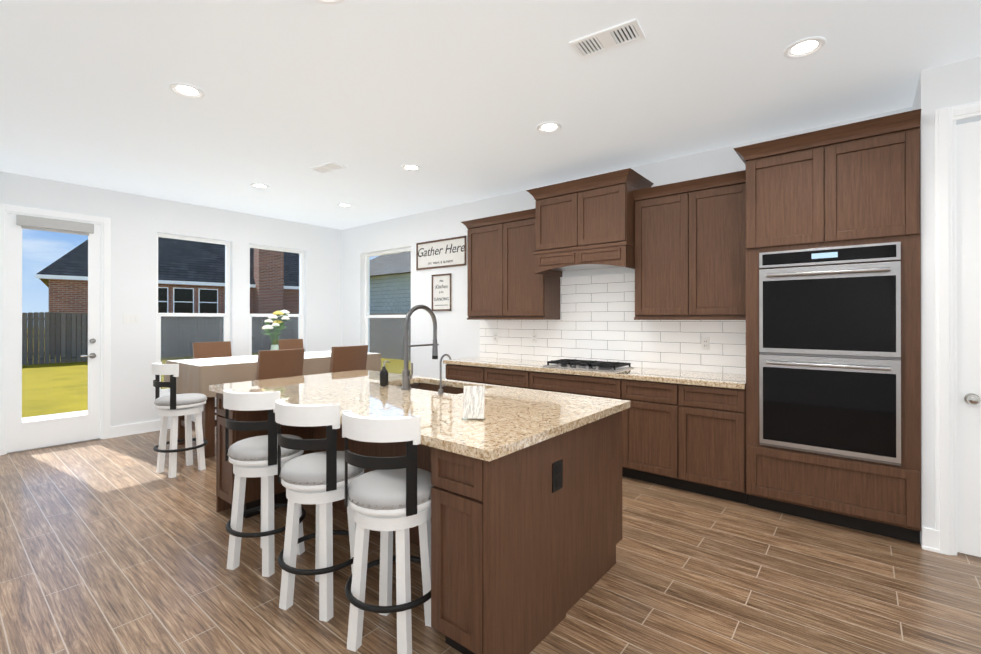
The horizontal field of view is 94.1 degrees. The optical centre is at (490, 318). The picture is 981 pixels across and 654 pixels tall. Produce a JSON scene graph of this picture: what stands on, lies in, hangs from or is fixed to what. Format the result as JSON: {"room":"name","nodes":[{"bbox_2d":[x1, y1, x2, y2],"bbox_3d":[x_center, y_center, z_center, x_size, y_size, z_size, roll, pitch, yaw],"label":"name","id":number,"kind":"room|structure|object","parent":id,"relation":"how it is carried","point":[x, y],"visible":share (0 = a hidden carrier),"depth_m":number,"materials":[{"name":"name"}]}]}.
{"room":"dining room and kitchen","nodes":[
{"label":"dining room and kitchen","id":0,"kind":"room"},
{"bbox_2d":[0,171,340,426],"bbox_3d":[-4.455,-0.048,5.463,0.160,2.900,6.260,0,0,39],"label":"wall","id":1,"kind":"structure","parent":0,"point":[138,222],"depth_m":5.65,"materials":[{"name":"paint"}]},
{"bbox_2d":[7,214,99,453],"bbox_3d":[-4.784,0.161,5.024,0.191,2.480,0.745,0,0,39],"label":"patio door","id":2,"kind":"structure","parent":1,"relation":"in","point":[27,436],"depth_m":4.91,"materials":[{"name":"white glass"}]},
{"bbox_2d":[123,314,139,323],"bbox_3d":[-4.320,0.007,5.494,0.010,0.120,0.160,0,0,39],"label":"switch plate","id":3,"kind":"object","parent":1,"relation":"attached to","point":[131,318],"visible":1,"depth_m":5.49,"materials":[{"name":"white plastic"}]},
{"bbox_2d":[156,233,229,394],"bbox_3d":[-3.977,-0.046,6.112,0.065,2.056,0.886,0,0,39],"label":"window","id":4,"kind":"structure","parent":1,"relation":"in","point":[226,337],"depth_m":6.08,"materials":[{"name":"plastic"}]},
{"bbox_2d":[249,244,303,355],"bbox_3d":[-3.281,-0.044,6.970,0.065,2.056,0.866,0,0,39],"label":"window","id":5,"kind":"structure","parent":1,"relation":"in","point":[300,323],"depth_m":7.11,"materials":[{"name":"plastic"}]},
{"bbox_2d":[0,426,980,653],"bbox_3d":[-0.680,1.445,2.398,9.880,0.100,6.260,0,0,39],"label":"floor","id":6,"kind":"structure","parent":0,"point":[117,545],"depth_m":2.42,"materials":[{"name":"brown wood"}]},
{"bbox_2d":[152,362,207,477],"bbox_3d":[-2.836,0.903,4.178,0.416,0.997,0.428,0,0,39],"label":"stool","id":7,"kind":"object","parent":6,"relation":"on","point":[173,405],"visible":1,"depth_m":4.08,"materials":[{"name":"white wood"}]},
{"bbox_2d":[176,393,215,457],"bbox_3d":[-2.536,0.940,5.604,0.960,0.925,2.140,0,0,39],"label":"dining table","id":8,"kind":"object","parent":6,"relation":"on","point":[208,421],"visible":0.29,"depth_m":4.60,"materials":[{"name":"brown wood"}]},
{"bbox_2d":[163,351,380,396],"bbox_3d":[-2.536,0.631,5.605,1.070,0.315,2.250,0,0,39],"label":"table cloth","id":9,"kind":"object","parent":8,"relation":"on","point":[201,375],"visible":0.54,"depth_m":4.78,"materials":[{"name":"beige fabric"}]},
{"bbox_2d":[262,310,291,349],"bbox_3d":[-2.579,0.184,5.502,0.415,0.574,0.389,0,0,39],"label":"flower vase","id":10,"kind":"object","parent":9,"relation":"on","point":[277,323],"visible":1,"depth_m":5.49,"materials":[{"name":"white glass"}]},
{"bbox_2d":[192,341,231,414],"bbox_3d":[-3.472,0.858,5.835,0.564,1.091,0.450,0,0,39],"label":"dining chair","id":11,"kind":"object","parent":6,"relation":"on","point":[210,349],"visible":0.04,"depth_m":5.97,"materials":[{"name":"brown wood"}]},
{"bbox_2d":[223,388,305,576],"bbox_3d":[-1.289,0.899,2.628,0.424,0.997,0.428,0,0,39],"label":"stool","id":12,"kind":"object","parent":6,"relation":"on","point":[256,456],"visible":0.81,"depth_m":2.48,"materials":[{"name":"white wood"}]},
{"bbox_2d":[256,348,304,379],"bbox_3d":[-2.219,0.856,4.626,0.564,1.091,0.450,0,0,39],"label":"dining chair","id":13,"kind":"object","parent":6,"relation":"on","point":[272,364],"visible":0.23,"depth_m":4.43,"materials":[{"name":"brown wood"}]},
{"bbox_2d":[273,339,303,349],"bbox_3d":[-2.829,0.860,6.627,0.564,1.091,0.450,0,0,39],"label":"dining chair","id":14,"kind":"object","parent":6,"relation":"on","point":[284,344],"visible":0.06,"depth_m":6.79,"materials":[{"name":"brown wood"}]},
{"bbox_2d":[275,399,364,621],"bbox_3d":[-0.834,0.898,2.271,0.420,0.997,0.428,0,0,39],"label":"stool","id":15,"kind":"object","parent":6,"relation":"on","point":[317,479],"visible":0.88,"depth_m":2.12,"materials":[{"name":"white wood"}]},
{"bbox_2d":[329,345,367,372],"bbox_3d":[-1.736,0.857,5.238,0.564,1.091,0.450,0,0,39],"label":"dining chair","id":16,"kind":"object","parent":6,"relation":"on","point":[347,358],"visible":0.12,"depth_m":5.04,"materials":[{"name":"brown wood"}]},
{"bbox_2d":[342,410,433,653],"bbox_3d":[-0.424,0.897,2.004,0.422,0.997,0.428,0,0,39],"label":"stool","id":17,"kind":"object","parent":6,"relation":"on","point":[387,497],"visible":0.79,"depth_m":1.87,"materials":[{"name":"white wood"}]},
{"bbox_2d":[216,394,622,653],"bbox_3d":[-0.595,0.959,2.975,2.548,0.876,1.248,0,0,39],"label":"kitchen island","id":18,"kind":"object","parent":6,"relation":"on","point":[526,513],"depth_m":1.93,"materials":[{"name":"wood"}]},
{"bbox_2d":[209,374,592,461],"bbox_3d":[-0.754,0.500,2.785,2.600,0.040,0.825,0,0,39],"label":"island countertop","id":19,"kind":"structure","parent":18,"relation":"on","point":[507,428],"depth_m":2.34,"materials":[{"name":"beige stone"}]},
{"bbox_2d":[380,361,389,385],"bbox_3d":[-0.752,0.392,3.264,0.059,0.177,0.082,0,0,39],"label":"soap dispenser","id":20,"kind":"object","parent":19,"relation":"on","point":[383,376],"visible":0.98,"depth_m":3.23,"materials":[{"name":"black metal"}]},
{"bbox_2d":[401,305,438,389],"bbox_3d":[-0.473,0.193,3.182,0.106,0.575,0.333,0,0,39],"label":"faucet","id":21,"kind":"object","parent":19,"relation":"on","point":[406,376],"visible":1,"depth_m":3.09,"materials":[{"name":"black metal"}]},
{"bbox_2d":[438,354,450,394],"bbox_3d":[-0.280,0.354,2.906,0.057,0.251,0.110,0,0,39],"label":"filter faucet","id":22,"kind":"object","parent":19,"relation":"on","point":[440,391],"visible":1,"depth_m":2.88,"materials":[{"name":"silver metal"}]},
{"bbox_2d":[462,386,485,420],"bbox_3d":[-0.079,0.401,2.157,0.110,0.155,0.044,0,0,4],"label":"card","id":23,"kind":"object","parent":19,"relation":"on","point":[473,402],"visible":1,"depth_m":2.16,"materials":[{"name":"white paper"}]},
{"bbox_2d":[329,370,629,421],"bbox_3d":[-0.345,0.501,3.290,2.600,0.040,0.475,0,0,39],"label":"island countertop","id":24,"kind":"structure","parent":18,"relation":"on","point":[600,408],"depth_m":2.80,"materials":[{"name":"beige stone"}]},
{"bbox_2d":[393,382,463,393],"bbox_3d":[-0.397,0.625,3.290,0.832,0.232,0.442,0,0,39],"label":"sink","id":25,"kind":"object","parent":24,"relation":"in","point":[448,389],"depth_m":3.55,"materials":[{"name":"metal"}]},
{"bbox_2d":[446,365,478,382],"bbox_3d":[-0.079,0.964,5.327,0.646,0.876,0.626,0,0,39],"label":"base cabinet","id":26,"kind":"object","parent":6,"relation":"on","point":[467,373],"depth_m":5.12,"materials":[{"name":"brown wood"}]},
{"bbox_2d":[479,369,522,387],"bbox_3d":[0.352,0.963,4.977,0.707,0.876,0.626,0,0,39],"label":"base cabinet","id":27,"kind":"object","parent":6,"relation":"on","point":[501,377],"depth_m":4.77,"materials":[{"name":"brown wood"}]},
{"bbox_2d":[523,369,610,397],"bbox_3d":[0.952,0.962,4.491,1.082,0.876,0.626,0,0,39],"label":"base cabinet","id":28,"kind":"object","parent":6,"relation":"on","point":[553,382],"depth_m":4.28,"materials":[{"name":"brown wood"}]},
{"bbox_2d":[611,377,666,485],"bbox_3d":[1.509,0.961,4.039,0.597,0.876,0.626,0,0,39],"label":"base cabinet","id":29,"kind":"object","parent":6,"relation":"on","point":[644,424],"depth_m":3.83,"materials":[{"name":"brown wood"}]},
{"bbox_2d":[667,385,747,503],"bbox_3d":[1.854,0.961,3.759,0.536,0.876,0.626,0,0,39],"label":"base cabinet","id":30,"kind":"object","parent":6,"relation":"on","point":[683,430],"depth_m":3.52,"materials":[{"name":"brown wood"}]},
{"bbox_2d":[443,357,745,388],"bbox_3d":[0.851,0.504,4.559,3.100,0.040,0.634,0,0,39],"label":"countertop","id":31,"kind":"structure","parent":30,"relation":"on","point":[669,377],"depth_m":4.06,"materials":[{"name":"beige stone"}]},
{"bbox_2d":[542,359,633,371],"bbox_3d":[0.953,0.457,4.494,0.760,0.054,0.450,0,0,39],"label":"cooktop","id":32,"kind":"object","parent":31,"relation":"in","point":[596,365],"visible":1,"depth_m":4.38,"materials":[{"name":"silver metal"}]},
{"bbox_2d":[733,109,920,543],"bbox_3d":[2.381,0.079,3.285,1.004,2.635,0.701,0,0,39],"label":"tall cabinet","id":33,"kind":"object","parent":6,"relation":"on","point":[857,183],"visible":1,"depth_m":2.99,"materials":[{"name":"brown wood"}]},
{"bbox_2d":[759,242,900,465],"bbox_3d":[2.210,0.220,3.022,0.756,1.377,0.090,0,0,39],"label":"double wall oven","id":34,"kind":"object","parent":33,"relation":"in","point":[845,403],"visible":0.96,"depth_m":3.00,"materials":[{"name":"silver metal"}]},
{"bbox_2d":[0,0,980,229],"bbox_3d":[-0.680,-1.565,2.405,9.880,0.120,6.260,0,0,39],"label":"ceiling","id":35,"kind":"structure","parent":0,"point":[458,102],"depth_m":2.99,"materials":[{"name":"paint"}]},
{"bbox_2d":[169,83,204,98],"bbox_3d":[-2.002,-1.498,3.013,0.199,0.009,0.199,0,0,-6],"label":"recessed light","id":36,"kind":"object","parent":35,"relation":"in","point":[182,89],"depth_m":3.01,"materials":[{"name":"white plastic"}]},
{"bbox_2d":[250,183,269,188],"bbox_3d":[-2.611,-1.493,5.168,0.199,0.009,0.199,0,0,-6],"label":"recessed light","id":37,"kind":"object","parent":35,"relation":"in","point":[256,185],"depth_m":5.17,"materials":[{"name":"white plastic"}]},
{"bbox_2d":[309,161,347,173],"bbox_3d":[-1.614,-1.494,4.540,0.360,0.010,0.180,0,0,33],"label":"ceiling vent","id":38,"kind":"object","parent":35,"relation":"in","point":[332,166],"depth_m":4.52,"materials":[{"name":"white metal"}]},
{"bbox_2d":[315,0,343,3],"bbox_3d":[-0.761,-1.501,2.084,0.199,0.009,0.199,0,0,-6],"label":"recessed light","id":39,"kind":"object","parent":35,"relation":"in","point":[321,1],"depth_m":2.16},
{"bbox_2d":[337,203,352,206],"bbox_3d":[-1.927,-1.491,6.043,0.199,0.009,0.199,0,0,-6],"label":"recessed light","id":40,"kind":"object","parent":35,"relation":"in","point":[340,204],"depth_m":6.03,"materials":[{"name":"white plastic"}]},
{"bbox_2d":[401,164,420,170],"bbox_3d":[-0.790,-1.495,4.541,0.199,0.009,0.199,0,0,-6],"label":"recessed light","id":41,"kind":"object","parent":35,"relation":"in","point":[408,167],"depth_m":4.54,"materials":[{"name":"white plastic"}]},
{"bbox_2d":[536,122,561,132],"bbox_3d":[0.461,-1.497,3.590,0.199,0.009,0.199,0,0,-6],"label":"recessed light","id":42,"kind":"object","parent":35,"relation":"in","point":[547,127],"depth_m":3.59,"materials":[{"name":"white plastic"}]},
{"bbox_2d":[569,18,645,58],"bbox_3d":[0.629,-1.499,2.463,0.360,0.010,0.180,0,0,33],"label":"ceiling vent","id":43,"kind":"object","parent":35,"relation":"in","point":[614,37],"depth_m":2.45,"materials":[{"name":"white metal"}]},
{"bbox_2d":[783,37,826,58],"bbox_3d":[1.744,-1.500,2.537,0.199,0.009,0.199,0,0,-6],"label":"recessed light","id":44,"kind":"object","parent":35,"relation":"in","point":[811,46],"depth_m":2.54,"materials":[{"name":"white plastic"}]},
{"bbox_2d":[341,107,911,378],"bbox_3d":[1.300,-0.050,4.716,9.720,2.900,0.170,0,0,39],"label":"wall","id":45,"kind":"structure","parent":0,"point":[597,321],"depth_m":5.03,"materials":[{"name":"paint"}]},
{"bbox_2d":[365,247,410,373],"bbox_3d":[-1.555,-0.029,7.086,1.216,2.026,0.065,0,0,39],"label":"window","id":46,"kind":"structure","parent":45,"relation":"in","point":[368,316],"depth_m":7.27,"materials":[{"name":"plastic"}]},
{"bbox_2d":[416,236,466,269],"bbox_3d":[-0.679,-0.874,6.207,0.950,0.385,0.026,0,0,39],"label":"sign","id":47,"kind":"object","parent":45,"relation":"attached to","point":[444,253],"visible":0.98,"depth_m":6.18,"materials":[{"name":"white wood"}]},
{"bbox_2d":[432,273,451,310],"bbox_3d":[-0.663,-0.346,6.194,0.370,0.500,0.024,0,0,39],"label":"print","id":48,"kind":"object","parent":45,"relation":"attached to","point":[441,292],"visible":1,"depth_m":6.18,"materials":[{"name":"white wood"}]},
{"bbox_2d":[493,332,497,341],"bbox_3d":[0.062,0.232,5.603,0.072,0.116,0.009,0,0,39],"label":"electrical outlet plate","id":49,"kind":"object","parent":45,"relation":"attached to","point":[495,334],"depth_m":5.60,"materials":[{"name":"white plastic"}]},
{"bbox_2d":[532,333,536,342],"bbox_3d":[0.505,0.232,5.244,0.072,0.116,0.009,0,0,39],"label":"electrical outlet plate","id":50,"kind":"object","parent":45,"relation":"attached to","point":[534,335],"depth_m":5.24,"materials":[{"name":"white plastic"}]},
{"bbox_2d":[701,337,709,349],"bbox_3d":[1.926,0.229,4.091,0.072,0.116,0.009,0,0,39],"label":"electrical outlet plate","id":51,"kind":"object","parent":45,"relation":"attached to","point":[705,343],"depth_m":4.09,"materials":[{"name":"white plastic"}]},
{"bbox_2d":[912,56,980,545],"bbox_3d":[3.824,-0.056,2.186,2.613,2.900,0.600,0,0,39],"label":"wall","id":52,"kind":"structure","parent":0,"point":[951,85],"depth_m":2.75,"materials":[{"name":"paint"}]},
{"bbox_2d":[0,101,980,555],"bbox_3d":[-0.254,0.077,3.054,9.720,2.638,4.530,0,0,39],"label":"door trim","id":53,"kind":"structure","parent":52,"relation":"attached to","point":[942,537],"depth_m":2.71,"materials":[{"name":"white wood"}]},
{"bbox_2d":[956,120,980,556],"bbox_3d":[3.069,0.119,2.418,0.841,2.528,0.121,0,0,39],"label":"pantry door","id":54,"kind":"structure","parent":52,"relation":"in","point":[968,166],"depth_m":2.67,"materials":[{"name":"white wood"}]},
{"bbox_3d":[-0.669,-0.055,2.289,9.720,2.900,6.100,0,0,39],"label":"wall","id":55,"kind":"structure","parent":0,"visible":0},
{"bbox_2d":[461,168,745,319],"bbox_3d":[0.894,-0.639,4.571,3.045,1.312,0.581,0,0,39],"label":"upper cabinets","id":56,"kind":"object","parent":55,"relation":"attached to","point":[679,248],"visible":0.96,"depth_m":4.12,"materials":[{"name":"brown wood"}]},
{"label":"outside","id":57,"kind":"structure","parent":0,"visible":0},
{"bbox_2d":[22,410,87,422],"bbox_3d":[-5.840,1.608,5.784,2.400,0.350,7.500,0,0,39],"label":"ground","id":58,"kind":"structure","parent":57,"point":[52,416],"depth_m":6.66,"materials":[{"name":"concrete"}]},
{"bbox_2d":[22,328,410,417],"bbox_3d":[-21.469,1.756,36.806,160.000,0.200,150.000,0,0,39],"label":"ground","id":59,"kind":"structure","parent":57,"point":[59,399],"depth_m":10.80,"materials":[{"name":"green plant"}]},
{"bbox_2d":[35,237,298,345],"bbox_3d":[-17.603,-3.453,28.887,15.300,10.180,12.400,0,0,-42],"label":"house","id":60,"kind":"structure","parent":59,"relation":"on","point":[265,288],"depth_m":24.12,"materials":[{"name":"brick"}]},
{"bbox_2d":[22,312,410,364],"bbox_3d":[4.607,0.699,16.984,30.512,1.820,60.056,0,0,39],"label":"fence","id":61,"kind":"object","parent":59,"relation":"on","point":[64,341],"depth_m":16.88,"materials":[{"name":"wood"}]},
{"bbox_2d":[370,251,410,313],"bbox_3d":[-0.828,-1.761,25.354,10.300,6.780,12.600,0,0,39],"label":"house","id":62,"kind":"structure","parent":59,"relation":"on","point":[390,280],"depth_m":20.96,"materials":[{"name":"wood"}]}
]}

